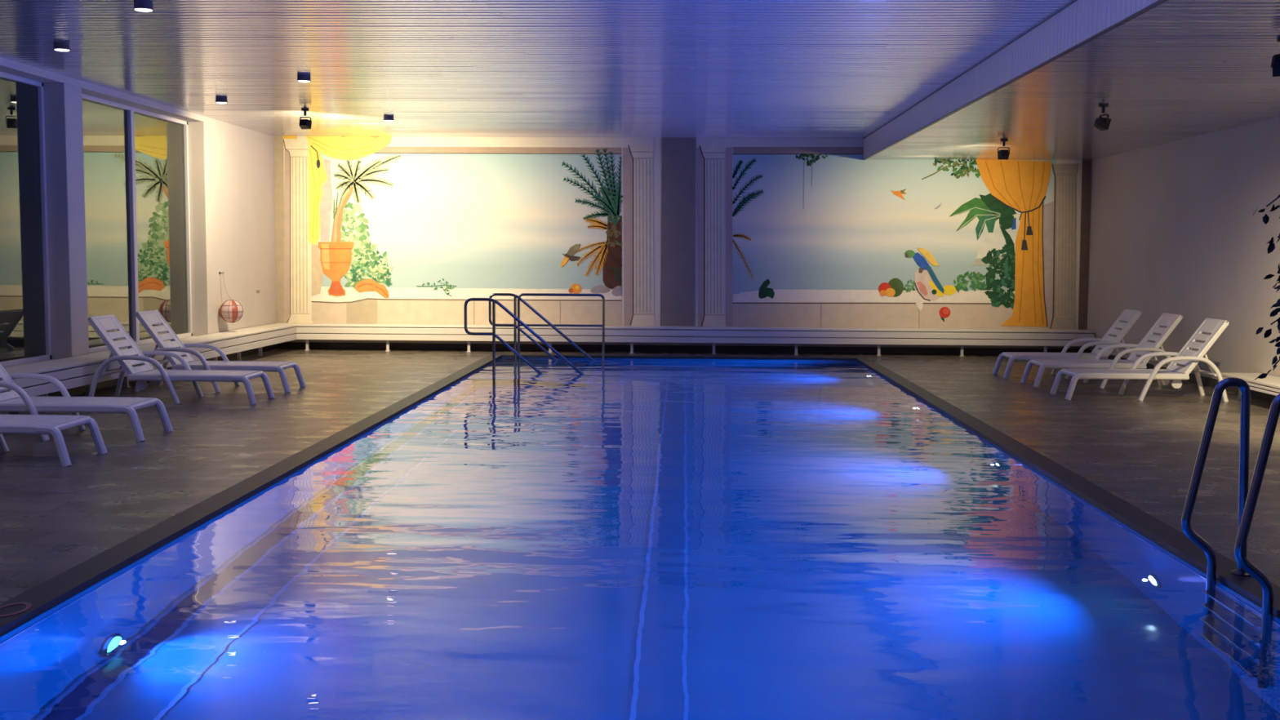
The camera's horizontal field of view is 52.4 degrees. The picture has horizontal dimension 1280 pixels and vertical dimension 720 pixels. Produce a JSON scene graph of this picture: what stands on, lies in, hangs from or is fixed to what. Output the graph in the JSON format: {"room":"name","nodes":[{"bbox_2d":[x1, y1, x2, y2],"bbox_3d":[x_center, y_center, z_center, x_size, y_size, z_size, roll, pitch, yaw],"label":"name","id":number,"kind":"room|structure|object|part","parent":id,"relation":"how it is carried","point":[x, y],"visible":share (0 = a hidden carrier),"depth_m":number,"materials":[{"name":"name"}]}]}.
{"room":"indoor swimming pool","nodes":[
{"label":"indoor swimming pool","id":0,"kind":"room"},
{"bbox_2d":[0,57,275,393],"bbox_3d":[-6.661,-0.922,9.487,0.300,3.830,24.600,1,5,2],"label":"wall","id":1,"kind":"structure","parent":0,"point":[231,172],"depth_m":18.59,"materials":[{"name":"paint"}]},
{"bbox_2d":[0,71,51,366],"bbox_3d":[-6.668,-1.381,12.562,0.075,3.050,3.760,1,5,2],"label":"window","id":2,"kind":"structure","parent":1,"relation":"in","point":[25,337],"depth_m":13.97,"materials":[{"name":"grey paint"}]},
{"bbox_2d":[81,93,192,352],"bbox_3d":[-6.526,-1.715,16.726,0.075,3.050,3.760,1,5,2],"label":"window","id":3,"kind":"structure","parent":1,"relation":"in","point":[135,161],"depth_m":16.76,"materials":[{"name":"clear glass"}]},
{"bbox_3d":[-6.572,-1.640,15.790,0.008,2.950,1.780,1,5,2],"label":"pane","id":4,"kind":"part","parent":3,"relation":"part of","materials":[{"name":"clear glass"}]},
{"bbox_3d":[-6.508,-1.790,17.663,0.008,2.950,1.780,1,5,2],"label":"pane","id":5,"kind":"part","parent":3,"relation":"part of","materials":[{"name":"clear glass"}]},
{"bbox_2d":[39,343,277,396],"bbox_3d":[-6.512,0.735,9.605,0.020,0.110,24.580,1,5,2],"label":"baseboard","id":6,"kind":"structure","parent":1,"relation":"attached to","point":[81,389],"depth_m":15.57,"materials":[{"name":"stone"}]},
{"bbox_3d":[-6.155,-1.279,19.138,0.065,0.044,0.043,1,5,2],"label":"wall hook","id":7,"kind":"object","parent":1,"relation":"attached to","visible":0},
{"bbox_2d":[219,273,243,323],"bbox_3d":[-6.014,-0.912,19.132,0.344,0.732,0.344,4,6,40],"label":"ball","id":8,"kind":"object","parent":7,"relation":"hanging from","point":[231,311],"visible":1,"depth_m":19.04,"materials":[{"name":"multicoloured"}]},
{"bbox_2d":[0,0,1231,137],"bbox_3d":[0.078,-2.771,9.135,14.360,0.201,25.050,1,5,2],"label":"ceiling","id":9,"kind":"structure","parent":0,"point":[735,68],"depth_m":12.91,"materials":[{"name":"grey"}]},
{"bbox_2d":[53,42,70,51],"bbox_3d":[-5.376,-2.910,12.094,0.142,0.069,0.142,1,5,2],"label":"recessed light","id":10,"kind":"object","parent":9,"relation":"in","point":[61,46],"visible":1,"depth_m":12.04,"materials":[{"name":"grey metal"}]},
{"bbox_2d":[133,0,153,11],"bbox_3d":[-3.844,-2.737,10.069,0.142,0.069,0.142,1,5,2],"label":"recessed light","id":11,"kind":"object","parent":9,"relation":"in","point":[139,5],"visible":1,"depth_m":10.02,"materials":[{"name":"grey metal"}]},
{"bbox_2d":[215,97,227,103],"bbox_3d":[-5.234,-3.245,16.269,0.142,0.069,0.142,1,5,2],"label":"recessed light","id":12,"kind":"object","parent":9,"relation":"in","point":[218,100],"visible":1,"depth_m":16.22,"materials":[{"name":"grey metal"}]},
{"bbox_2d":[297,74,311,82],"bbox_3d":[-3.664,-3.067,14.182,0.142,0.069,0.142,1,5,2],"label":"recessed light","id":13,"kind":"object","parent":9,"relation":"in","point":[304,78],"visible":1,"depth_m":14.13,"materials":[{"name":"grey metal"}]},
{"bbox_2d":[298,108,311,128],"bbox_3d":[-4.498,-3.236,17.447,0.162,0.267,0.143,2,5,15],"label":"lamp","id":14,"kind":"object","parent":9,"relation":"attached to","point":[304,123],"visible":1,"depth_m":17.42,"materials":[{"name":"black metal"}]},
{"bbox_2d":[383,115,393,121],"bbox_3d":[-3.543,-3.401,18.337,0.142,0.069,0.142,1,5,2],"label":"recessed light","id":15,"kind":"object","parent":9,"relation":"in","point":[388,118],"visible":1,"depth_m":18.28,"materials":[{"name":"grey metal"}]},
{"bbox_2d":[0,348,1279,604],"bbox_3d":[0.203,0.975,9.407,13.560,0.250,24.600,1,5,2],"label":"floor","id":16,"kind":"structure","parent":0,"point":[55,518],"depth_m":11.26,"materials":[{"name":"tile"}]},
{"bbox_2d":[0,414,106,466],"bbox_3d":[-5.148,0.311,10.027,1.804,0.923,0.724,1,5,2],"label":"sun lounger","id":17,"kind":"object","parent":16,"relation":"on","point":[46,424],"visible":1,"depth_m":9.94,"materials":[{"name":"plastic"}]},
{"bbox_3d":[-5.541,0.482,10.387,0.996,0.518,0.060,1,5,2],"label":"armrest","id":18,"kind":"part","parent":17,"relation":"part of","materials":[{"name":"plastic"}]},
{"bbox_3d":[-4.992,0.494,10.036,1.275,0.074,0.630,1,5,2],"label":"seat","id":19,"kind":"part","parent":17,"relation":"part of","materials":[{"name":"plastic"}]},
{"bbox_3d":[-4.382,0.646,9.729,0.248,0.313,0.081,1,5,2],"label":"leg","id":20,"kind":"part","parent":17,"relation":"part of","materials":[{"name":"plastic"}]},
{"bbox_3d":[-4.362,0.598,10.322,0.248,0.313,0.081,1,5,2],"label":"leg","id":21,"kind":"part","parent":17,"relation":"part of","materials":[{"name":"plastic"}]},
{"bbox_2d":[0,363,173,441],"bbox_3d":[-5.093,0.206,11.331,1.804,0.923,0.724,1,5,2],"label":"sun lounger","id":22,"kind":"object","parent":16,"relation":"on","point":[16,400],"visible":0.94,"depth_m":11.21,"materials":[{"name":"plastic"}]},
{"bbox_3d":[-5.757,0.050,11.341,0.472,0.621,0.582,1,5,2],"label":"backrest","id":23,"kind":"part","parent":22,"relation":"part of","materials":[{"name":"plastic"}]},
{"bbox_3d":[-5.510,0.430,11.030,0.996,0.518,0.060,1,5,2],"label":"armrest","id":24,"kind":"part","parent":22,"relation":"part of","materials":[{"name":"plastic"}]},
{"bbox_3d":[-5.487,0.377,11.692,0.996,0.518,0.060,1,5,2],"label":"armrest","id":25,"kind":"part","parent":22,"relation":"part of","materials":[{"name":"plastic"}]},
{"bbox_3d":[-4.938,0.389,11.341,1.275,0.074,0.630,1,5,2],"label":"seat","id":26,"kind":"part","parent":22,"relation":"part of","materials":[{"name":"plastic"}]},
{"bbox_3d":[-4.328,0.541,11.034,0.248,0.313,0.081,1,5,2],"label":"leg","id":27,"kind":"part","parent":22,"relation":"part of","materials":[{"name":"plastic"}]},
{"bbox_3d":[-4.308,0.494,11.626,0.248,0.313,0.081,1,5,2],"label":"leg","id":28,"kind":"part","parent":22,"relation":"part of","materials":[{"name":"plastic"}]},
{"bbox_2d":[0,324,296,396],"bbox_3d":[-6.135,0.278,13.315,0.480,0.430,16.070,1,5,2],"label":"slatted bench","id":29,"kind":"object","parent":16,"relation":"on","point":[43,367],"visible":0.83,"depth_m":14.81,"materials":[{"name":"paint"}]},
{"bbox_3d":[-6.151,0.283,13.441,0.070,0.400,0.070,1,5,2],"label":"leg","id":30,"kind":"part","parent":29,"relation":"part of","materials":[{"name":"grey paint"}]},
{"bbox_3d":[-6.118,0.204,14.417,0.070,0.400,0.070,1,5,2],"label":"leg","id":31,"kind":"part","parent":29,"relation":"part of","materials":[{"name":"grey paint"}]},
{"bbox_3d":[-6.085,0.126,15.394,0.070,0.400,0.070,1,5,2],"label":"leg","id":32,"kind":"part","parent":29,"relation":"part of","materials":[{"name":"grey paint"}]},
{"bbox_3d":[-5.952,-0.188,19.299,0.070,0.400,0.070,1,5,2],"label":"leg","id":33,"kind":"part","parent":29,"relation":"part of","materials":[{"name":"grey paint"}]},
{"bbox_3d":[-5.919,-0.266,20.275,0.070,0.400,0.070,1,5,2],"label":"leg","id":34,"kind":"part","parent":29,"relation":"part of","materials":[{"name":"grey paint"}]},
{"bbox_2d":[87,314,275,404],"bbox_3d":[-4.951,-0.013,14.069,1.804,0.923,0.724,1,5,2],"label":"sun lounger","id":35,"kind":"object","parent":16,"relation":"on","point":[131,356],"visible":0.99,"depth_m":13.90,"materials":[{"name":"plastic"}]},
{"bbox_3d":[-5.614,-0.170,14.079,0.472,0.621,0.582,1,5,2],"label":"backrest","id":36,"kind":"part","parent":35,"relation":"part of","materials":[{"name":"plastic"}]},
{"bbox_3d":[-5.367,0.211,13.768,0.996,0.518,0.060,1,5,2],"label":"armrest","id":37,"kind":"part","parent":35,"relation":"part of","materials":[{"name":"plastic"}]},
{"bbox_3d":[-5.344,0.158,14.430,0.996,0.518,0.060,1,5,2],"label":"armrest","id":38,"kind":"part","parent":35,"relation":"part of","materials":[{"name":"plastic"}]},
{"bbox_3d":[-4.795,0.170,14.079,1.275,0.074,0.630,1,5,2],"label":"seat","id":39,"kind":"part","parent":35,"relation":"part of","materials":[{"name":"plastic"}]},
{"bbox_3d":[-4.185,0.322,13.772,0.248,0.313,0.081,1,5,2],"label":"leg","id":40,"kind":"part","parent":35,"relation":"part of","materials":[{"name":"plastic"}]},
{"bbox_3d":[-4.165,0.274,14.364,0.248,0.313,0.081,1,5,2],"label":"leg","id":41,"kind":"part","parent":35,"relation":"part of","materials":[{"name":"plastic"}]},
{"bbox_2d":[133,309,306,392],"bbox_3d":[-4.915,-0.110,15.275,1.804,0.923,0.724,1,5,2],"label":"sun lounger","id":42,"kind":"object","parent":16,"relation":"on","point":[147,318],"visible":0.81,"depth_m":15.14,"materials":[{"name":"plastic"}]},
{"bbox_3d":[-5.578,-0.266,15.285,0.472,0.621,0.582,1,5,2],"label":"backrest","id":43,"kind":"part","parent":42,"relation":"part of","materials":[{"name":"plastic"}]},
{"bbox_3d":[-5.331,0.114,14.974,0.996,0.518,0.060,1,5,2],"label":"armrest","id":44,"kind":"part","parent":42,"relation":"part of","materials":[{"name":"plastic"}]},
{"bbox_3d":[-5.308,0.061,15.635,0.996,0.518,0.060,1,5,2],"label":"armrest","id":45,"kind":"part","parent":42,"relation":"part of","materials":[{"name":"plastic"}]},
{"bbox_3d":[-4.759,0.073,15.284,1.275,0.074,0.630,1,5,2],"label":"seat","id":46,"kind":"part","parent":42,"relation":"part of","materials":[{"name":"plastic"}]},
{"bbox_3d":[-4.149,0.225,14.977,0.248,0.313,0.081,1,5,2],"label":"leg","id":47,"kind":"part","parent":42,"relation":"part of","materials":[{"name":"plastic"}]},
{"bbox_3d":[-4.129,0.177,15.570,0.248,0.313,0.081,1,5,2],"label":"leg","id":48,"kind":"part","parent":42,"relation":"part of","materials":[{"name":"plastic"}]},
{"bbox_2d":[268,323,1094,356],"bbox_3d":[0.612,-0.327,21.374,13.420,0.430,0.480,1,5,2],"label":"slatted bench","id":49,"kind":"object","parent":16,"relation":"on","point":[367,333],"visible":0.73,"depth_m":21.13,"materials":[{"name":"paint"}]},
{"bbox_3d":[-5.489,-0.358,21.458,0.070,0.400,0.070,1,5,2],"label":"leg","id":50,"kind":"part","parent":49,"relation":"part of","materials":[{"name":"grey paint"}]},
{"bbox_3d":[-4.150,-0.346,21.413,0.070,0.400,0.070,1,5,2],"label":"leg","id":51,"kind":"part","parent":49,"relation":"part of","materials":[{"name":"grey paint"}]},
{"bbox_3d":[-2.810,-0.334,21.369,0.070,0.400,0.070,1,5,2],"label":"leg","id":52,"kind":"part","parent":49,"relation":"part of","materials":[{"name":"grey paint"}]},
{"bbox_3d":[-1.471,-0.322,21.325,0.070,0.400,0.070,1,5,2],"label":"leg","id":53,"kind":"part","parent":49,"relation":"part of","materials":[{"name":"grey paint"}]},
{"bbox_3d":[-0.132,-0.309,21.280,0.070,0.400,0.070,1,5,2],"label":"leg","id":54,"kind":"part","parent":49,"relation":"part of","materials":[{"name":"grey paint"}]},
{"bbox_3d":[1.207,-0.297,21.236,0.070,0.400,0.070,1,5,2],"label":"leg","id":55,"kind":"part","parent":49,"relation":"part of","materials":[{"name":"grey paint"}]},
{"bbox_3d":[2.546,-0.285,21.191,0.070,0.400,0.070,1,5,2],"label":"leg","id":56,"kind":"part","parent":49,"relation":"part of","materials":[{"name":"grey paint"}]},
{"bbox_3d":[3.886,-0.273,21.147,0.070,0.400,0.070,1,5,2],"label":"leg","id":57,"kind":"part","parent":49,"relation":"part of","materials":[{"name":"grey paint"}]},
{"bbox_3d":[5.225,-0.261,21.102,0.070,0.400,0.070,1,5,2],"label":"leg","id":58,"kind":"part","parent":49,"relation":"part of","materials":[{"name":"grey paint"}]},
{"bbox_3d":[6.564,-0.248,21.058,0.070,0.400,0.070,1,5,2],"label":"leg","id":59,"kind":"part","parent":49,"relation":"part of","materials":[{"name":"grey paint"}]},
{"bbox_2d":[992,308,1142,379],"bbox_3d":[5.751,-0.225,17.554,1.804,0.923,0.724,1,5,2],"label":"sun lounger","id":60,"kind":"object","parent":16,"relation":"on","point":[1131,316],"visible":0.84,"depth_m":17.39,"materials":[{"name":"plastic"}]},
{"bbox_3d":[4.982,0.049,17.901,0.248,0.313,0.081,1,5,2],"label":"leg","id":61,"kind":"part","parent":60,"relation":"part of","materials":[{"name":"plastic"}]},
{"bbox_3d":[4.962,0.096,17.308,0.248,0.313,0.081,1,5,2],"label":"leg","id":62,"kind":"part","parent":60,"relation":"part of","materials":[{"name":"plastic"}]},
{"bbox_3d":[5.594,-0.044,17.574,1.275,0.074,0.630,1,5,2],"label":"seat","id":63,"kind":"part","parent":60,"relation":"part of","materials":[{"name":"plastic"}]},
{"bbox_3d":[6.165,-0.046,17.888,0.996,0.518,0.060,1,5,2],"label":"armrest","id":64,"kind":"part","parent":60,"relation":"part of","materials":[{"name":"plastic"}]},
{"bbox_3d":[6.142,0.007,17.226,0.996,0.518,0.060,1,5,2],"label":"armrest","id":65,"kind":"part","parent":60,"relation":"part of","materials":[{"name":"plastic"}]},
{"bbox_3d":[6.417,-0.369,17.520,0.472,0.621,0.582,1,5,2],"label":"backrest","id":66,"kind":"part","parent":60,"relation":"part of","materials":[{"name":"plastic"}]},
{"bbox_2d":[1020,312,1182,389],"bbox_3d":[5.791,-0.128,16.356,1.804,0.923,0.724,1,5,2],"label":"sun lounger","id":67,"kind":"object","parent":16,"relation":"on","point":[1171,321],"visible":0.88,"depth_m":16.17,"materials":[{"name":"plastic"}]},
{"bbox_3d":[5.021,0.145,16.703,0.248,0.313,0.081,1,5,2],"label":"leg","id":68,"kind":"part","parent":67,"relation":"part of","materials":[{"name":"plastic"}]},
{"bbox_3d":[5.001,0.193,16.110,0.248,0.313,0.081,1,5,2],"label":"leg","id":69,"kind":"part","parent":67,"relation":"part of","materials":[{"name":"plastic"}]},
{"bbox_3d":[5.633,0.052,16.376,1.275,0.074,0.630,1,5,2],"label":"seat","id":70,"kind":"part","parent":67,"relation":"part of","materials":[{"name":"plastic"}]},
{"bbox_3d":[6.204,0.050,16.689,0.996,0.518,0.060,1,5,2],"label":"armrest","id":71,"kind":"part","parent":67,"relation":"part of","materials":[{"name":"plastic"}]},
{"bbox_3d":[6.182,0.103,16.028,0.996,0.518,0.060,1,5,2],"label":"armrest","id":72,"kind":"part","parent":67,"relation":"part of","materials":[{"name":"plastic"}]},
{"bbox_3d":[6.456,-0.272,16.322,0.472,0.621,0.582,1,5,2],"label":"backrest","id":73,"kind":"part","parent":67,"relation":"part of","materials":[{"name":"plastic"}]},
{"bbox_2d":[1049,318,1229,401],"bbox_3d":[5.734,-0.017,14.972,1.804,0.923,0.724,1,5,2],"label":"sun lounger","id":74,"kind":"object","parent":16,"relation":"on","point":[1188,357],"visible":1,"depth_m":14.77,"materials":[{"name":"plastic"}]},
{"bbox_3d":[4.964,0.256,15.318,0.248,0.313,0.081,1,5,2],"label":"leg","id":75,"kind":"part","parent":74,"relation":"part of","materials":[{"name":"plastic"}]},
{"bbox_3d":[4.944,0.304,14.726,0.248,0.313,0.081,1,5,2],"label":"leg","id":76,"kind":"part","parent":74,"relation":"part of","materials":[{"name":"plastic"}]},
{"bbox_3d":[5.576,0.163,14.991,1.275,0.074,0.630,1,5,2],"label":"seat","id":77,"kind":"part","parent":74,"relation":"part of","materials":[{"name":"plastic"}]},
{"bbox_3d":[6.147,0.161,15.305,0.996,0.518,0.060,1,5,2],"label":"armrest","id":78,"kind":"part","parent":74,"relation":"part of","materials":[{"name":"plastic"}]},
{"bbox_3d":[6.125,0.214,14.644,0.996,0.518,0.060,1,5,2],"label":"armrest","id":79,"kind":"part","parent":74,"relation":"part of","materials":[{"name":"plastic"}]},
{"bbox_3d":[6.399,-0.161,14.937,0.472,0.621,0.582,1,5,2],"label":"backrest","id":80,"kind":"part","parent":74,"relation":"part of","materials":[{"name":"plastic"}]},
{"bbox_2d":[1217,372,1279,400],"bbox_3d":[6.769,0.540,11.910,0.470,0.300,6.100,1,5,2],"label":"slatted bench","id":81,"kind":"object","parent":16,"relation":"on","point":[1270,380],"visible":0.63,"depth_m":14.07,"materials":[{"name":"paint"}]},
{"bbox_3d":[6.820,0.326,14.752,0.070,0.270,0.070,1,5,2],"label":"leg","id":82,"kind":"part","parent":81,"relation":"part of","materials":[{"name":"grey paint"}]},
{"bbox_2d":[1253,194,1279,380],"bbox_3d":[4.684,-0.088,8.400,1.354,2.088,1.320,1,5,2],"label":"potted ficus","id":83,"kind":"object","parent":16,"relation":"on","point":[1271,247],"visible":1,"depth_m":8.63,"materials":[{"name":"plant"}]},
{"bbox_3d":[0.271,1.571,11.033,5.920,1.300,19.650,1,5,2],"label":"basin","id":84,"kind":"object","parent":16,"relation":"in","visible":0},
{"bbox_2d":[0,357,1279,719],"bbox_3d":[0.277,0.754,10.967,5.630,0.001,19.360,1,5,2],"label":"pool water","id":85,"kind":"object","parent":84,"relation":"in","point":[619,539],"visible":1,"depth_m":6.48,"materials":[{"name":"blue liquid"}]},
{"bbox_2d":[0,354,1279,635],"bbox_3d":[0.276,0.822,10.973,6.012,0.203,19.742,1,5,2],"label":"trim","id":86,"kind":"structure","parent":84,"relation":"attached to","point":[47,594],"depth_m":8.40,"materials":[{"name":"tile"}]},
{"bbox_2d":[0,602,31,617],"bbox_3d":[-2.809,1.115,5.806,0.150,0.003,0.240,1,5,2],"label":"ring","id":87,"kind":"object","parent":86,"relation":"on","point":[28,606],"visible":1,"depth_m":5.84,"materials":[{"name":"red"}]},
{"bbox_2d":[1181,377,1279,616],"bbox_3d":[2.914,1.163,6.298,0.362,2.108,0.740,1,5,2],"label":"pool ladder","id":88,"kind":"object","parent":86,"relation":"attached to","point":[1247,500],"visible":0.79,"depth_m":6.53,"materials":[{"name":"silver metal"}]},
{"bbox_3d":[2.911,1.138,6.618,0.335,2.108,0.045,1,5,2],"label":"rail","id":89,"kind":"part","parent":88,"relation":"part of","materials":[{"name":"silver metal"}]},
{"bbox_3d":[2.889,1.189,5.980,0.335,2.108,0.045,1,5,2],"label":"rail","id":90,"kind":"part","parent":88,"relation":"part of","materials":[{"name":"silver metal"}]},
{"bbox_3d":[-1.259,0.894,19.136,2.009,1.030,2.700,1,5,2],"label":"steps","id":91,"kind":"structure","parent":84,"relation":"on","visible":0},
{"bbox_2d":[463,297,583,373],"bbox_3d":[-1.429,0.079,17.872,1.982,1.856,0.042,1,5,2],"label":"pool handrail","id":92,"kind":"object","parent":91,"relation":"on","point":[493,334],"visible":0.66,"depth_m":17.84,"materials":[{"name":"silver metal"}]},
{"bbox_3d":[-2.007,-0.180,17.871,0.042,1.305,0.042,1,5,2],"label":"post","id":93,"kind":"part","parent":92,"relation":"part of","materials":[{"name":"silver metal"}]},
{"bbox_3d":[-1.516,0.193,17.884,1.011,1.125,0.038,1,5,2],"label":"rail","id":94,"kind":"part","parent":92,"relation":"part of","materials":[{"name":"silver metal"}]},
{"bbox_2d":[488,293,595,360],"bbox_3d":[-1.353,-0.101,20.114,1.982,1.856,0.042,1,5,2],"label":"pool handrail","id":95,"kind":"object","parent":91,"relation":"on","point":[515,296],"visible":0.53,"depth_m":20.08,"materials":[{"name":"silver metal"}]},
{"bbox_3d":[-1.931,-0.360,20.112,0.042,1.305,0.042,1,5,2],"label":"post","id":96,"kind":"part","parent":95,"relation":"part of","materials":[{"name":"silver metal"}]},
{"bbox_3d":[-1.441,0.013,20.126,1.011,1.125,0.038,1,5,2],"label":"rail","id":97,"kind":"part","parent":95,"relation":"part of","materials":[{"name":"silver metal"}]},
{"bbox_2d":[517,293,604,360],"bbox_3d":[-1.226,0.020,20.179,1.360,2.106,0.042,1,5,2],"label":"guard rail","id":98,"kind":"object","parent":91,"relation":"on","point":[519,325],"visible":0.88,"depth_m":20.10,"materials":[{"name":"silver metal"}]},
{"bbox_3d":[-1.223,-0.535,20.134,1.318,0.034,0.034,1,5,2],"label":"rail","id":99,"kind":"part","parent":98,"relation":"part of","materials":[{"name":"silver metal"}]},
{"bbox_2d":[287,137,1092,348],"bbox_3d":[0.459,-1.853,21.618,14.310,3.830,0.200,1,5,2],"label":"wall","id":100,"kind":"structure","parent":0,"point":[295,340],"depth_m":21.61,"materials":[{"name":"paint"}]},
{"bbox_2d":[273,136,661,329],"bbox_3d":[-2.877,-2.127,21.596,6.496,3.249,0.018,1,5,2],"label":"painting","id":101,"kind":"object","parent":100,"relation":"attached to","point":[369,229],"visible":0.99,"depth_m":21.59,"materials":[{"name":"paint"}]},
{"bbox_2d":[282,136,391,244],"bbox_3d":[-5.013,-2.842,21.608,1.838,1.839,0.005,1,5,2],"label":"drape","id":102,"kind":"object","parent":101,"relation":"hanging from","point":[336,189],"depth_m":21.62,"materials":[{"name":"paint"}]},
{"bbox_2d":[568,284,581,293],"bbox_3d":[-1.080,-1.185,21.607,0.217,0.164,0.002,1,5,2],"label":"fruit","id":103,"kind":"object","parent":101,"relation":"on","point":[572,288],"depth_m":21.61,"materials":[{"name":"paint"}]},
{"bbox_2d":[660,137,696,337],"bbox_3d":[0.627,-1.992,21.487,0.563,3.330,0.028,1,5,2],"label":"pillar","id":104,"kind":"structure","parent":100,"relation":"attached to","point":[677,153],"depth_m":21.46,"materials":[{"name":"paint"}]},
{"bbox_2d":[277,342,1086,355],"bbox_3d":[0.619,-0.188,21.636,13.460,0.110,0.020,1,5,2],"label":"baseboard","id":105,"kind":"structure","parent":100,"relation":"attached to","point":[334,345],"depth_m":21.62,"materials":[{"name":"stone"}]},
{"bbox_2d":[695,137,1091,333],"bbox_3d":[4.136,-2.031,21.364,6.481,3.194,0.020,1,5,2],"label":"painting","id":106,"kind":"object","parent":100,"relation":"attached to","point":[790,232],"visible":0.99,"depth_m":21.38,"materials":[{"name":"paint"}]},
{"bbox_2d":[1011,217,1016,230],"bbox_3d":[6.119,-2.231,21.280,0.070,0.204,0.001,1,5,2],"label":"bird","id":107,"kind":"object","parent":106,"relation":"on","point":[1014,224],"depth_m":21.28},
{"bbox_2d":[976,159,1053,328],"bbox_3d":[6.137,-1.888,21.302,1.351,2.788,0.009,1,5,2],"label":"drape","id":108,"kind":"object","parent":106,"relation":"hanging from","point":[1015,198],"depth_m":21.31,"materials":[{"name":"paint"}]},
{"bbox_2d":[862,0,1077,138],"bbox_3d":[3.235,-2.637,9.014,0.012,0.016,24.600,1,5,2],"label":"trim","id":109,"kind":"structure","parent":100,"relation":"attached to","point":[1073,1],"depth_m":12.51,"materials":[{"name":"grey"}]},
{"bbox_2d":[862,0,1168,159],"bbox_3d":[3.252,-2.295,9.041,0.042,0.010,24.600,1,5,2],"label":"trim","id":110,"kind":"structure","parent":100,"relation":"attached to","point":[1157,3],"depth_m":10.54,"materials":[{"name":"grey"}]},
{"bbox_2d":[862,0,1158,159],"bbox_3d":[3.251,-2.470,9.027,0.022,0.340,24.600,1,5,2],"label":"beam","id":111,"kind":"structure","parent":0,"point":[1082,20],"depth_m":11.52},
{"bbox_2d":[867,0,1279,159],"bbox_3d":[5.106,-2.291,8.978,3.690,0.015,24.593,1,5,2],"label":"ceiling","id":112,"kind":"structure","parent":0,"point":[1162,57],"depth_m":12.51,"materials":[{"name":"grey"}]},
{"bbox_2d":[997,138,1009,159],"bbox_3d":[4.910,-2.842,17.542,0.164,0.267,0.150,1,5,2],"label":"lamp","id":113,"kind":"object","parent":112,"relation":"attached to","point":[1002,153],"visible":1,"depth_m":17.52,"materials":[{"name":"black metal"}]},
{"bbox_2d":[1093,103,1111,130],"bbox_3d":[4.780,-2.513,13.456,0.146,0.268,0.162,0,5,-10],"label":"lamp","id":114,"kind":"object","parent":112,"relation":"attached to","point":[1101,123],"visible":1,"depth_m":13.40,"materials":[{"name":"black metal"}]},
{"bbox_2d":[1271,36,1279,76],"bbox_3d":[4.628,-2.183,9.359,0.162,0.271,0.152,4,6,42],"label":"lamp","id":115,"kind":"object","parent":112,"relation":"attached to","point":[1275,64],"visible":1,"depth_m":9.36,"materials":[{"name":"black metal"}]},
{"bbox_2d":[1086,97,1279,393],"bbox_3d":[7.041,-0.797,9.033,0.200,3.830,24.600,1,5,2],"label":"wall","id":116,"kind":"structure","parent":0,"point":[1174,229],"depth_m":16.88,"materials":[{"name":"paint"}]},
{"bbox_2d":[1084,349,1275,402],"bbox_3d":[6.920,0.857,9.159,0.020,0.110,24.580,1,5,2],"label":"baseboard","id":117,"kind":"structure","parent":116,"relation":"attached to","point":[1206,381],"depth_m":16.24,"materials":[{"name":"stone"}]}
]}

